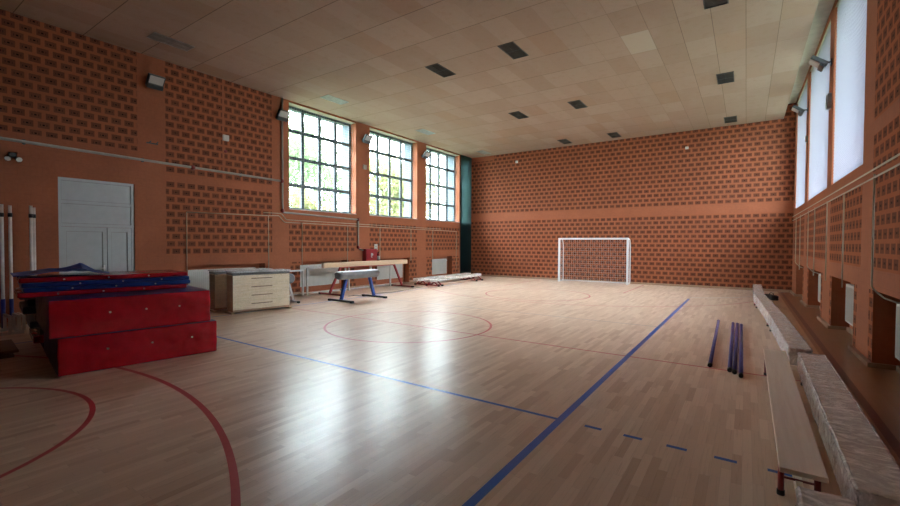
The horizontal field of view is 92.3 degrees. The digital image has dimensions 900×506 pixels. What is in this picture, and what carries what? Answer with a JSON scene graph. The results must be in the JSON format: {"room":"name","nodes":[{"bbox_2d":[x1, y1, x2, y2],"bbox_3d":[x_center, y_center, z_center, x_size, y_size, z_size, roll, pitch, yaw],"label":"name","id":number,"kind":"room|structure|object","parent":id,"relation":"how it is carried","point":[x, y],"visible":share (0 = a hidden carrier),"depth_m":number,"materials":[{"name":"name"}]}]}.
{"room":"sports hall","nodes":[
{"label":"sports hall","id":0,"kind":"room"},
{"bbox_2d":[0,9,471,322],"bbox_3d":[-6.696,-1.892,13.512,0.800,6.700,26.770,1,1,34],"label":"wall","id":1,"kind":"structure","parent":0,"point":[59,86],"depth_m":11.73,"materials":[{"name":"orange brick"}]},
{"bbox_2d":[4,152,22,161],"bbox_3d":[-9.168,-2.012,9.062,0.148,0.193,0.279,1,1,34],"label":"emergency light","id":2,"kind":"object","parent":1,"relation":"attached to","point":[11,155],"visible":1,"depth_m":9.06,"materials":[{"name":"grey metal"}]},
{"bbox_2d":[58,177,134,272],"bbox_3d":[-8.442,-0.108,10.376,0.121,3.250,1.470,1,1,34],"label":"door","id":3,"kind":"structure","parent":1,"relation":"in","point":[85,206],"depth_m":10.35,"materials":[{"name":"white paint"}]},
{"bbox_2d":[145,73,165,90],"bbox_3d":[-7.590,-4.378,11.102,0.372,0.336,0.380,1,1,34],"label":"floodlight","id":4,"kind":"object","parent":1,"relation":"attached to","point":[153,81],"visible":1,"depth_m":11.03,"materials":[{"name":"grey metal"}]},
{"bbox_2d":[0,98,363,250],"bbox_3d":[-8.661,-2.497,9.826,0.104,5.104,18.289,1,1,34],"label":"pipe","id":5,"kind":"object","parent":1,"relation":"attached to","point":[23,141],"visible":1,"depth_m":11.98,"materials":[{"name":"grey metal"}]},
{"bbox_2d":[0,280,415,326],"bbox_3d":[-6.705,1.433,12.868,0.020,0.080,25.600,1,1,34],"label":"baseboard","id":6,"kind":"structure","parent":1,"relation":"attached to","point":[409,280],"depth_m":17.07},
{"bbox_2d":[188,267,254,289],"bbox_3d":[-6.857,0.859,13.118,0.108,0.776,2.104,1,1,34],"label":"radiator","id":7,"kind":"object","parent":1,"relation":"attached to","point":[198,278],"visible":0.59,"depth_m":12.52,"materials":[{"name":"metal"}]},
{"bbox_2d":[188,267,254,270],"bbox_3d":[-6.865,0.479,13.076,0.080,0.016,2.038,1,1,34],"label":"grille","id":8,"kind":"object","parent":7,"relation":"attached to","point":[224,269],"depth_m":13.04,"materials":[{"name":"metal"}]},
{"bbox_2d":[223,134,228,140],"bbox_3d":[-6.637,-3.406,12.795,0.060,0.170,0.170,1,1,34],"label":"sensor","id":9,"kind":"object","parent":1,"relation":"attached to","point":[225,137],"visible":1,"depth_m":12.76,"materials":[{"name":"white paint"}]},
{"bbox_2d":[275,109,289,121],"bbox_3d":[-5.503,-4.493,14.144,0.372,0.336,0.380,1,1,34],"label":"floodlight","id":10,"kind":"object","parent":1,"relation":"attached to","point":[282,115],"visible":1,"depth_m":14.06,"materials":[{"name":"grey metal"}]},
{"bbox_2d":[300,264,338,286],"bbox_3d":[-4.841,0.805,16.058,0.108,0.776,1.914,1,1,34],"label":"radiator","id":11,"kind":"object","parent":1,"relation":"attached to","point":[316,277],"visible":0.56,"depth_m":15.92,"materials":[{"name":"metal"}]},
{"bbox_2d":[289,107,351,212],"bbox_3d":[-4.713,-3.315,15.940,0.004,3.464,2.984,1,1,34],"label":"net","id":12,"kind":"object","parent":1,"relation":"attached to","point":[294,107],"visible":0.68,"depth_m":15.67,"materials":[{"name":"white fabric"}]},
{"bbox_2d":[186,212,456,267],"bbox_3d":[-3.471,-0.146,17.498,0.022,2.470,13.482,1,1,34],"label":"pipe","id":13,"kind":"object","parent":1,"relation":"attached to","point":[186,212],"visible":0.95,"depth_m":15.06,"materials":[{"name":"brown metal"}]},
{"bbox_2d":[289,106,355,214],"bbox_3d":[-4.720,-3.310,15.945,0.396,3.642,3.104,1,1,34],"label":"window","id":14,"kind":"structure","parent":1,"relation":"in","point":[319,138],"depth_m":16.03,"materials":[{"name":"clear glass"}]},
{"bbox_2d":[362,134,372,143],"bbox_3d":[-3.338,-4.550,17.303,0.372,0.336,0.380,1,1,34],"label":"floodlight","id":15,"kind":"object","parent":1,"relation":"attached to","point":[367,138],"visible":1,"depth_m":17.19,"materials":[{"name":"grey metal"}]},
{"bbox_2d":[362,249,376,260],"bbox_3d":[-3.269,0.086,17.667,0.219,0.500,0.640,1,1,34],"label":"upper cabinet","id":16,"kind":"object","parent":1,"relation":"attached to","point":[367,254],"visible":0.91,"depth_m":17.50,"materials":[{"name":"red metal"}]},
{"bbox_2d":[377,264,402,279],"bbox_3d":[-2.707,0.749,19.171,0.108,0.776,1.864,1,1,34],"label":"radiator","id":17,"kind":"object","parent":1,"relation":"attached to","point":[384,270],"visible":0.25,"depth_m":19.08,"materials":[{"name":"metal"}]},
{"bbox_2d":[370,132,413,217],"bbox_3d":[-2.554,-3.372,19.090,0.004,3.464,3.044,1,1,34],"label":"net","id":18,"kind":"object","parent":1,"relation":"attached to","point":[376,132],"visible":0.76,"depth_m":18.87,"materials":[{"name":"white fabric"}]},
{"bbox_2d":[370,130,414,218],"bbox_3d":[-2.560,-3.367,19.095,0.396,3.642,3.164,1,1,34],"label":"window","id":19,"kind":"structure","parent":1,"relation":"in","point":[400,199],"depth_m":19.19,"materials":[{"name":"clear glass"}]},
{"bbox_2d":[421,151,430,158],"bbox_3d":[-1.161,-4.628,20.477,0.372,0.336,0.380,1,1,34],"label":"floodlight","id":20,"kind":"object","parent":1,"relation":"attached to","point":[426,154],"visible":1,"depth_m":20.38,"materials":[{"name":"grey metal"}]},
{"bbox_2d":[432,259,446,274],"bbox_3d":[-0.615,0.693,22.222,0.108,0.776,1.544,1,1,34],"label":"radiator","id":21,"kind":"object","parent":1,"relation":"attached to","point":[439,266],"visible":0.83,"depth_m":22.23,"materials":[{"name":"metal"}]},
{"bbox_2d":[426,148,456,220],"bbox_3d":[-0.453,-3.427,22.154,0.004,3.464,2.894,1,1,34],"label":"net","id":22,"kind":"object","parent":1,"relation":"attached to","point":[449,164],"visible":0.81,"depth_m":22.16,"materials":[{"name":"white fabric"}]},
{"bbox_2d":[426,148,459,222],"bbox_3d":[-0.460,-3.422,22.159,0.396,3.642,3.014,1,1,34],"label":"window","id":23,"kind":"structure","parent":1,"relation":"in","point":[446,169],"depth_m":22.30,"materials":[{"name":"clear glass"}]},
{"bbox_2d":[0,0,834,157],"bbox_3d":[-0.373,-5.362,9.114,16.290,0.713,27.170,1,1,34],"label":"ceiling","id":24,"kind":"structure","parent":0,"point":[640,68],"depth_m":11.02,"materials":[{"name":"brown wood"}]},
{"bbox_2d":[147,32,194,50],"bbox_3d":[-6.676,-5.052,10.355,0.420,0.017,0.880,1,1,34],"label":"recessed light","id":25,"kind":"object","parent":24,"relation":"in","point":[155,36],"visible":1,"depth_m":10.33,"materials":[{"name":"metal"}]},
{"bbox_2d":[320,95,348,104],"bbox_3d":[-3.861,-5.127,14.461,0.420,0.017,0.880,1,1,34],"label":"recessed light","id":26,"kind":"object","parent":24,"relation":"in","point":[326,97],"visible":1,"depth_m":14.44,"materials":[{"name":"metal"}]},
{"bbox_2d":[415,129,435,134],"bbox_3d":[-1.045,-5.201,18.568,0.420,0.017,0.880,1,1,34],"label":"recessed light","id":27,"kind":"object","parent":24,"relation":"in","point":[424,131],"visible":1,"depth_m":18.51,"materials":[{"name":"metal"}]},
{"bbox_2d":[425,63,455,77],"bbox_3d":[-0.256,-5.057,11.992,0.420,0.017,0.880,1,1,34],"label":"air vent","id":28,"kind":"object","parent":24,"relation":"in","point":[437,68],"visible":1,"depth_m":11.98,"materials":[{"name":"grey metal"}]},
{"bbox_2d":[460,155,471,273],"bbox_3d":[0.882,-2.023,23.750,0.060,6.537,1.090,1,1,34],"label":"curtain","id":29,"kind":"object","parent":24,"relation":"hanging from","point":[466,162],"visible":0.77,"depth_m":23.73,"materials":[{"name":"teal fabric"}]},
{"bbox_2d":[476,150,490,154],"bbox_3d":[1.771,-5.276,22.675,0.420,0.017,0.880,1,1,34],"label":"recessed light","id":30,"kind":"object","parent":24,"relation":"in","point":[482,151],"visible":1,"depth_m":22.67,"materials":[{"name":"metal"}]},
{"bbox_2d":[497,42,528,59],"bbox_3d":[1.575,-5.021,10.737,0.420,0.017,0.880,1,1,34],"label":"recessed light","id":31,"kind":"object","parent":24,"relation":"in","point":[511,49],"visible":1,"depth_m":10.72,"materials":[{"name":"grey metal"}]},
{"bbox_2d":[508,111,528,118],"bbox_3d":[2.560,-5.131,16.098,0.420,0.017,0.880,1,1,34],"label":"recessed light","id":32,"kind":"object","parent":24,"relation":"in","point":[517,114],"visible":1,"depth_m":16.10,"materials":[{"name":"grey metal"}]},
{"bbox_2d":[557,139,571,143],"bbox_3d":[5.375,-5.206,20.205,0.420,0.017,0.880,1,1,34],"label":"recessed light","id":33,"kind":"object","parent":24,"relation":"in","point":[563,141],"visible":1,"depth_m":20.15,"materials":[{"name":"grey metal"}]},
{"bbox_2d":[567,100,587,108],"bbox_3d":[4.391,-5.096,14.844,0.420,0.017,0.880,1,1,34],"label":"recessed light","id":34,"kind":"object","parent":24,"relation":"in","point":[578,104],"visible":1,"depth_m":14.81,"materials":[{"name":"grey metal"}]},
{"bbox_2d":[607,132,621,137],"bbox_3d":[7.206,-5.170,18.951,0.420,0.017,0.880,1,1,34],"label":"recessed light","id":35,"kind":"object","parent":24,"relation":"in","point":[615,134],"visible":1,"depth_m":18.99,"materials":[{"name":"grey metal"}]},
{"bbox_2d":[703,0,728,9],"bbox_3d":[5.105,-4.952,8.318,0.420,0.017,0.880,1,1,34],"label":"recessed light","id":36,"kind":"object","parent":24,"relation":"in","point":[707,4],"visible":1,"depth_m":8.58,"materials":[{"name":"grey metal"}]},
{"bbox_2d":[716,71,734,84],"bbox_3d":[7.921,-5.027,12.425,0.420,0.017,0.880,1,1,34],"label":"recessed light","id":37,"kind":"object","parent":24,"relation":"in","point":[728,77],"visible":1,"depth_m":12.39,"materials":[{"name":"grey metal"}]},
{"bbox_2d":[724,116,736,122],"bbox_3d":[10.736,-5.101,16.532,0.420,0.017,0.880,1,1,34],"label":"recessed light","id":38,"kind":"object","parent":24,"relation":"in","point":[731,119],"visible":1,"depth_m":16.50,"materials":[{"name":"grey metal"}]},
{"bbox_2d":[0,276,899,505],"bbox_3d":[-0.366,1.641,9.235,15.390,0.120,27.170,1,1,34],"label":"floor","id":39,"kind":"structure","parent":0,"point":[489,391],"depth_m":4.78,"materials":[{"name":"brown wood"}]},
{"bbox_2d":[0,204,5,328],"bbox_3d":[-9.029,0.285,8.718,0.072,2.530,0.072,1,1,34],"label":"net post","id":40,"kind":"object","parent":39,"relation":"on","point":[3,301],"visible":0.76,"depth_m":8.70,"materials":[{"name":"metal"}]},
{"bbox_2d":[0,339,18,358],"bbox_3d":[-7.473,1.549,6.583,1.100,0.110,1.200,1,2,40],"label":"springboard","id":41,"kind":"object","parent":39,"relation":"on","point":[8,348],"visible":1,"depth_m":6.71,"materials":[{"name":"brown wood"}]},
{"bbox_2d":[8,205,13,315],"bbox_3d":[-8.918,0.294,8.775,0.072,2.510,0.072,1,1,34],"label":"net post","id":42,"kind":"object","parent":39,"relation":"on","point":[10,214],"visible":0.73,"depth_m":8.76,"materials":[{"name":"metal"}]},
{"bbox_2d":[0,312,25,335],"bbox_3d":[-8.839,1.383,8.160,0.620,0.360,1.082,1,1,34],"label":"trolley","id":43,"kind":"object","parent":39,"relation":"on","point":[14,321],"visible":0.98,"depth_m":8.41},
{"bbox_2d":[29,206,33,270],"bbox_3d":[-8.742,0.280,9.030,0.072,2.530,0.072,1,1,34],"label":"net post","id":44,"kind":"object","parent":39,"relation":"on","point":[30,207],"visible":0.55,"depth_m":9.00,"materials":[{"name":"metal"}]},
{"bbox_2d":[33,207,35,269],"bbox_3d":[-8.774,0.293,9.125,0.072,2.500,0.072,1,1,34],"label":"net post","id":45,"kind":"object","parent":39,"relation":"on","point":[34,211],"visible":0.47,"depth_m":9.10,"materials":[{"name":"metal"}]},
{"bbox_2d":[43,318,216,376],"bbox_3d":[-5.218,1.351,7.060,2.020,0.507,1.967,1,2,43],"label":"mat","id":46,"kind":"object","parent":39,"relation":"on","point":[94,352],"visible":0.73,"depth_m":6.25,"materials":[{"name":"red leather"}]},
{"bbox_2d":[35,285,209,338],"bbox_3d":[-5.280,0.843,6.992,2.021,0.508,1.958,1,2,43],"label":"mat","id":47,"kind":"object","parent":46,"relation":"on","point":[64,316],"visible":0.81,"depth_m":6.21,"materials":[{"name":"red leather"}]},
{"bbox_2d":[14,284,186,297],"bbox_3d":[-5.477,0.556,6.872,1.011,0.065,2.026,1,2,43],"label":"mat","id":48,"kind":"object","parent":47,"relation":"on","point":[19,293],"visible":0.66,"depth_m":6.38,"materials":[{"name":"red plastic"}]},
{"bbox_2d":[19,280,189,292],"bbox_3d":[-5.454,0.489,6.929,1.012,0.065,2.026,1,2,43],"label":"mat","id":49,"kind":"object","parent":48,"relation":"on","point":[135,284],"visible":0.59,"depth_m":6.46,"materials":[{"name":"blue plastic"}]},
{"bbox_2d":[18,276,188,287],"bbox_3d":[-5.452,0.423,6.902,1.010,0.065,2.024,1,2,43],"label":"mat","id":50,"kind":"object","parent":49,"relation":"on","point":[150,279],"visible":0.64,"depth_m":6.43,"materials":[{"name":"blue plastic"}]},
{"bbox_2d":[16,269,187,282],"bbox_3d":[-5.476,0.356,6.893,1.010,0.065,2.025,1,2,43],"label":"mat","id":51,"kind":"object","parent":50,"relation":"on","point":[58,277],"visible":0.92,"depth_m":6.60,"materials":[{"name":"red plastic"}]},
{"bbox_2d":[10,263,109,276],"bbox_3d":[-5.803,0.226,6.438,0.830,0.163,1.030,1,2,43],"label":"sheet","id":52,"kind":"object","parent":51,"relation":"on","point":[80,266],"visible":1,"depth_m":6.30,"materials":[{"name":"blue fabric"}]},
{"bbox_2d":[208,268,270,311],"bbox_3d":[-5.656,0.967,11.720,0.495,1.071,1.563,1,2,43],"label":"box","id":53,"kind":"object","parent":39,"relation":"on","point":[217,279],"visible":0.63,"depth_m":11.17,"materials":[{"name":"brown wood"}]},
{"bbox_2d":[225,269,291,314],"bbox_3d":[-5.023,0.977,11.371,0.495,1.071,1.563,1,2,43],"label":"box","id":54,"kind":"object","parent":39,"relation":"on","point":[250,290],"visible":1,"depth_m":11.14,"materials":[{"name":"brown wood"}]},
{"bbox_2d":[289,273,299,302],"bbox_3d":[-4.840,1.041,12.825,0.650,0.883,0.510,1,2,44],"label":"vaulting buck","id":55,"kind":"object","parent":39,"relation":"on","point":[291,276],"visible":0.48,"depth_m":12.77,"materials":[{"name":"grey metal"}]},
{"bbox_2d":[287,270,303,295],"bbox_3d":[-5.535,1.013,13.975,0.345,0.882,1.660,1,1,34],"label":"frame","id":56,"kind":"object","parent":39,"relation":"on","point":[302,294],"visible":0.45,"depth_m":14.53,"materials":[{"name":"white metal"}]},
{"bbox_2d":[301,267,345,294],"bbox_3d":[-4.497,0.966,15.488,0.345,0.922,1.750,1,1,34],"label":"frame","id":57,"kind":"object","parent":39,"relation":"on","point":[307,269],"visible":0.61,"depth_m":14.84,"materials":[{"name":"white metal"}]},
{"bbox_2d":[328,269,386,302],"bbox_3d":[-2.911,1.008,13.704,1.080,0.929,1.720,1,1,34],"label":"horse","id":58,"kind":"object","parent":39,"relation":"on","point":[368,273],"visible":1,"depth_m":13.41},
{"bbox_2d":[318,259,413,295],"bbox_3d":[-3.029,0.858,16.340,1.220,1.115,4.352,1,1,34],"label":"beam","id":59,"kind":"structure","parent":39,"relation":"on","point":[340,265],"depth_m":15.99,"materials":[{"name":"brown wood"}]},
{"bbox_2d":[346,265,390,290],"bbox_3d":[-3.276,0.928,17.269,0.345,0.932,2.350,1,1,34],"label":"frame","id":60,"kind":"object","parent":39,"relation":"on","point":[370,267],"visible":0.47,"depth_m":17.25,"materials":[{"name":"grey metal"}]},
{"bbox_2d":[413,273,470,284],"bbox_3d":[-0.253,1.189,20.023,0.700,0.323,4.378,1,1,33],"label":"beam","id":61,"kind":"structure","parent":39,"relation":"on","point":[419,279],"depth_m":19.16,"materials":[{"name":"brown wood"}]},
{"bbox_2d":[425,273,482,286],"bbox_3d":[0.255,1.200,19.614,0.700,0.323,4.378,1,1,33],"label":"bench","id":62,"kind":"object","parent":39,"relation":"on","point":[434,280],"depth_m":19.14,"materials":[{"name":"brown wood"}]},
{"bbox_2d":[558,238,630,284],"bbox_3d":[6.685,0.341,20.113,3.160,2.080,0.680,1,1,33],"label":"goal","id":63,"kind":"object","parent":39,"relation":"on","point":[559,239],"visible":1,"depth_m":20.21,"materials":[{"name":"white metal"}]},
{"bbox_2d":[708,320,719,366],"bbox_3d":[4.991,1.602,8.133,0.058,0.056,4.431,1,1,33],"label":"pole","id":64,"kind":"object","parent":39,"relation":"on","point":[710,361],"visible":1,"depth_m":7.40,"materials":[{"name":"blue metal"}]},
{"bbox_2d":[727,322,734,371],"bbox_3d":[5.133,1.608,7.872,0.059,0.056,4.400,1,1,34],"label":"pole","id":65,"kind":"object","parent":39,"relation":"on","point":[729,369],"visible":1,"depth_m":7.12,"materials":[{"name":"blue metal"}]},
{"bbox_2d":[732,323,738,373],"bbox_3d":[5.154,1.610,7.779,0.057,0.056,4.430,1,1,34],"label":"pole","id":66,"kind":"object","parent":39,"relation":"on","point":[734,370],"visible":1,"depth_m":7.06,"materials":[{"name":"blue metal"}]},
{"bbox_2d":[738,324,743,377],"bbox_3d":[5.148,1.613,7.638,0.058,0.056,4.470,1,1,34],"label":"pole","id":67,"kind":"object","parent":39,"relation":"on","point":[740,374],"visible":1,"depth_m":6.91,"materials":[{"name":"blue metal"}]},
{"bbox_2d":[753,284,764,305],"bbox_3d":[10.038,1.343,14.085,0.277,0.367,3.944,1,1,35],"label":"bench","id":68,"kind":"object","parent":39,"relation":"on","point":[757,288],"visible":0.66,"depth_m":13.50,"materials":[{"name":"brown wood"}]},
{"bbox_2d":[754,294,781,325],"bbox_3d":[7.904,1.403,10.804,0.280,0.367,3.794,1,1,32],"label":"bench","id":69,"kind":"object","parent":39,"relation":"on","point":[764,303],"visible":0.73,"depth_m":10.47,"materials":[{"name":"brown wood"}]},
{"bbox_2d":[765,292,778,300],"bbox_3d":[10.521,1.411,14.158,0.235,0.232,0.641,1,1,14],"label":"sports bag","id":70,"kind":"object","parent":39,"relation":"on","point":[773,297],"visible":0.82,"depth_m":13.92,"materials":[{"name":"black fabric"}]},
{"bbox_2d":[767,312,812,367],"bbox_3d":[5.844,1.464,7.535,0.285,0.367,3.794,1,1,33],"label":"bench","id":71,"kind":"object","parent":39,"relation":"on","point":[791,341],"visible":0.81,"depth_m":6.86,"materials":[{"name":"beige wood"}]},
{"bbox_2d":[763,349,828,502],"bbox_3d":[3.428,1.547,4.444,0.250,0.310,4.000,1,1,35],"label":"bench","id":72,"kind":"object","parent":39,"relation":"on","point":[798,453],"visible":0.95,"depth_m":3.45,"materials":[{"name":"brown wood"}]},
{"bbox_2d":[795,486,857,505],"bbox_3d":[1.008,1.585,0.880,0.284,0.362,3.992,1,2,36],"label":"bench","id":73,"kind":"object","parent":39,"relation":"on","point":[804,496],"visible":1,"depth_m":2.43,"materials":[{"name":"brown wood"}]},
{"bbox_2d":[797,352,899,505],"bbox_3d":[3.613,1.527,4.060,0.310,0.367,3.944,1,1,35],"label":"rolled mat","id":74,"kind":"object","parent":39,"relation":"on","point":[872,474],"visible":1,"depth_m":3.23,"materials":[{"name":"beige fabric"}]},
{"bbox_3d":[-6.396,1.515,8.204,1.062,0.119,2.004,1,2,43],"label":"mat","id":75,"kind":"object","parent":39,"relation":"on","visible":0},
{"bbox_2d":[29,328,43,342],"bbox_3d":[-6.464,1.395,8.103,1.062,0.119,2.006,1,2,43],"label":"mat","id":76,"kind":"object","parent":75,"relation":"on","point":[35,336],"visible":0.22,"depth_m":7.10,"materials":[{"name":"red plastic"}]},
{"bbox_2d":[36,328,43,334],"bbox_3d":[-6.418,1.271,8.166,1.061,0.119,2.007,1,2,43],"label":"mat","id":77,"kind":"object","parent":76,"relation":"on","point":[41,332],"visible":0.09,"depth_m":7.10,"materials":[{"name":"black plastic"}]},
{"bbox_2d":[26,314,40,328],"bbox_3d":[-6.484,1.151,8.065,1.061,0.119,2.006,1,2,43],"label":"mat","id":78,"kind":"object","parent":77,"relation":"on","point":[32,323],"visible":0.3,"depth_m":7.07,"materials":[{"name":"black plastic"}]},
{"bbox_3d":[-6.444,1.028,8.119,1.060,0.119,2.004,1,2,43],"label":"mat","id":79,"kind":"object","parent":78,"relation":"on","visible":0},
{"bbox_2d":[19,301,35,314],"bbox_3d":[-6.529,0.908,7.993,1.062,0.119,2.005,1,2,43],"label":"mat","id":80,"kind":"object","parent":79,"relation":"on","point":[25,309],"visible":0.23,"depth_m":6.99,"materials":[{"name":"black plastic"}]},
{"bbox_2d":[471,103,795,289],"bbox_3d":[7.179,-2.194,20.224,14.490,7.150,0.001,1,1,34],"label":"wall","id":81,"kind":"structure","parent":0,"point":[718,210],"depth_m":19.05,"materials":[{"name":"orange brick"}]},
{"bbox_2d":[481,274,791,291],"bbox_3d":[7.072,1.333,20.346,14.290,0.090,0.025,1,1,34],"label":"baseboard","id":82,"kind":"structure","parent":81,"relation":"attached to","point":[642,283],"depth_m":18.88,"materials":[{"name":"brown wood"}]},
{"bbox_2d":[792,0,899,365],"bbox_3d":[5.832,-1.875,5.005,0.800,7.150,26.900,1,1,34],"label":"wall","id":83,"kind":"structure","parent":0,"point":[874,317],"depth_m":6.73,"materials":[{"name":"orange brick"}]},
{"bbox_2d":[791,105,807,116],"bbox_3d":[10.720,-4.373,13.243,0.388,0.304,0.380,1,1,34],"label":"floodlight","id":84,"kind":"object","parent":83,"relation":"attached to","point":[797,109],"visible":1,"depth_m":13.15,"materials":[{"name":"grey metal"}]},
{"bbox_2d":[796,84,806,207],"bbox_3d":[11.897,-3.502,14.606,0.013,3.818,3.018,1,1,34],"label":"window","id":85,"kind":"structure","parent":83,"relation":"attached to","point":[802,121],"depth_m":14.59,"materials":[{"name":"white glass"}]},
{"bbox_2d":[808,24,830,199],"bbox_3d":[9.716,-3.443,11.374,0.014,3.818,3.618,1,1,34],"label":"window","id":86,"kind":"structure","parent":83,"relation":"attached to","point":[819,116],"depth_m":11.23,"materials":[{"name":"white glass"}]},
{"bbox_2d":[818,274,820,301],"bbox_3d":[9.790,0.979,11.232,0.108,0.776,2.104,1,1,34],"label":"radiator","id":87,"kind":"object","parent":83,"relation":"attached to","point":[819,276],"visible":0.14,"depth_m":11.90,"materials":[{"name":"metal"}]},
{"bbox_2d":[809,55,831,71],"bbox_3d":[8.372,-4.289,9.762,0.388,0.304,0.380,1,1,34],"label":"floodlight","id":88,"kind":"object","parent":83,"relation":"attached to","point":[815,61],"visible":1,"depth_m":9.67,"materials":[{"name":"grey metal"}]},
{"bbox_2d":[826,93,831,109],"bbox_3d":[8.466,-3.387,9.655,0.080,0.320,0.200,1,1,34],"label":"junction box","id":89,"kind":"object","parent":83,"relation":"attached to","point":[829,95],"visible":1,"depth_m":9.58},
{"bbox_2d":[790,291,899,372],"bbox_3d":[5.531,1.661,5.151,0.350,0.070,26.760,1,1,34],"label":"baseboard","id":90,"kind":"structure","parent":83,"relation":"attached to","point":[860,356],"depth_m":7.12,"materials":[{"name":"brown wood"}]},
{"bbox_2d":[792,153,899,303],"bbox_3d":[5.434,-0.268,5.061,0.244,1.954,26.300,1,1,34],"label":"pipe","id":91,"kind":"object","parent":83,"relation":"attached to","point":[897,155],"visible":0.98,"depth_m":8.01,"materials":[{"name":"brown metal"}]},
{"bbox_2d":[845,284,853,325],"bbox_3d":[7.685,1.035,8.111,0.108,0.776,1.974,1,1,34],"label":"radiator","id":92,"kind":"object","parent":83,"relation":"attached to","point":[849,299],"visible":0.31,"depth_m":8.60,"materials":[{"name":"metal"}]},
{"bbox_2d":[833,0,866,183],"bbox_3d":[7.550,-3.385,8.162,0.013,3.818,2.968,1,1,34],"label":"window","id":93,"kind":"structure","parent":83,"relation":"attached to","point":[851,14],"depth_m":8.10,"materials":[{"name":"white glass"}]},
{"bbox_2d":[895,302,899,360],"bbox_3d":[5.669,1.090,5.123,0.108,0.776,2.164,1,1,34],"label":"radiator","id":94,"kind":"object","parent":83,"relation":"attached to","point":[897,334],"visible":0.88,"depth_m":5.95,"materials":[{"name":"metal"}]},
{"label":"outside","id":95,"kind":"structure","parent":0,"visible":0},
{"bbox_3d":[4.345,2.175,15.249,110.000,0.400,110.000,1,1,34],"label":"ground","id":96,"kind":"structure","parent":95,"visible":0},
{"bbox_2d":[290,187,332,210],"bbox_3d":[-8.006,-0.957,22.690,3.042,5.448,4.464,1,1,34],"label":"tree","id":97,"kind":"object","parent":96,"relation":"on","point":[297,191],"visible":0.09,"depth_m":22.83,"materials":[{"name":"green plant"}]},
{"bbox_2d":[289,111,341,210],"bbox_3d":[-8.962,-3.625,26.831,7.345,10.584,7.148,1,1,34],"label":"tree","id":98,"kind":"object","parent":96,"relation":"on","point":[311,141],"visible":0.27,"depth_m":25.62,"materials":[{"name":"green plant"}]},
{"bbox_2d":[339,148,403,216],"bbox_3d":[-4.509,-2.624,28.947,5.791,8.537,5.140,0,1,-13],"label":"tree","id":99,"kind":"object","parent":96,"relation":"on","point":[394,205],"visible":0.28,"depth_m":27.83,"materials":[{"name":"green plant"}]},
{"bbox_2d":[370,150,436,218],"bbox_3d":[-4.318,-3.595,36.289,7.244,10.174,6.223,1,1,11],"label":"tree","id":100,"kind":"object","parent":96,"relation":"on","point":[396,163],"visible":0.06,"depth_m":35.77,"materials":[{"name":"green plant"}]},
{"bbox_2d":[426,154,444,215],"bbox_3d":[0.909,-5.233,40.631,9.885,13.294,9.989,1,1,34],"label":"tree","id":101,"kind":"object","parent":96,"relation":"on","point":[427,168],"visible":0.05,"depth_m":39.69,"materials":[{"name":"green plant"}]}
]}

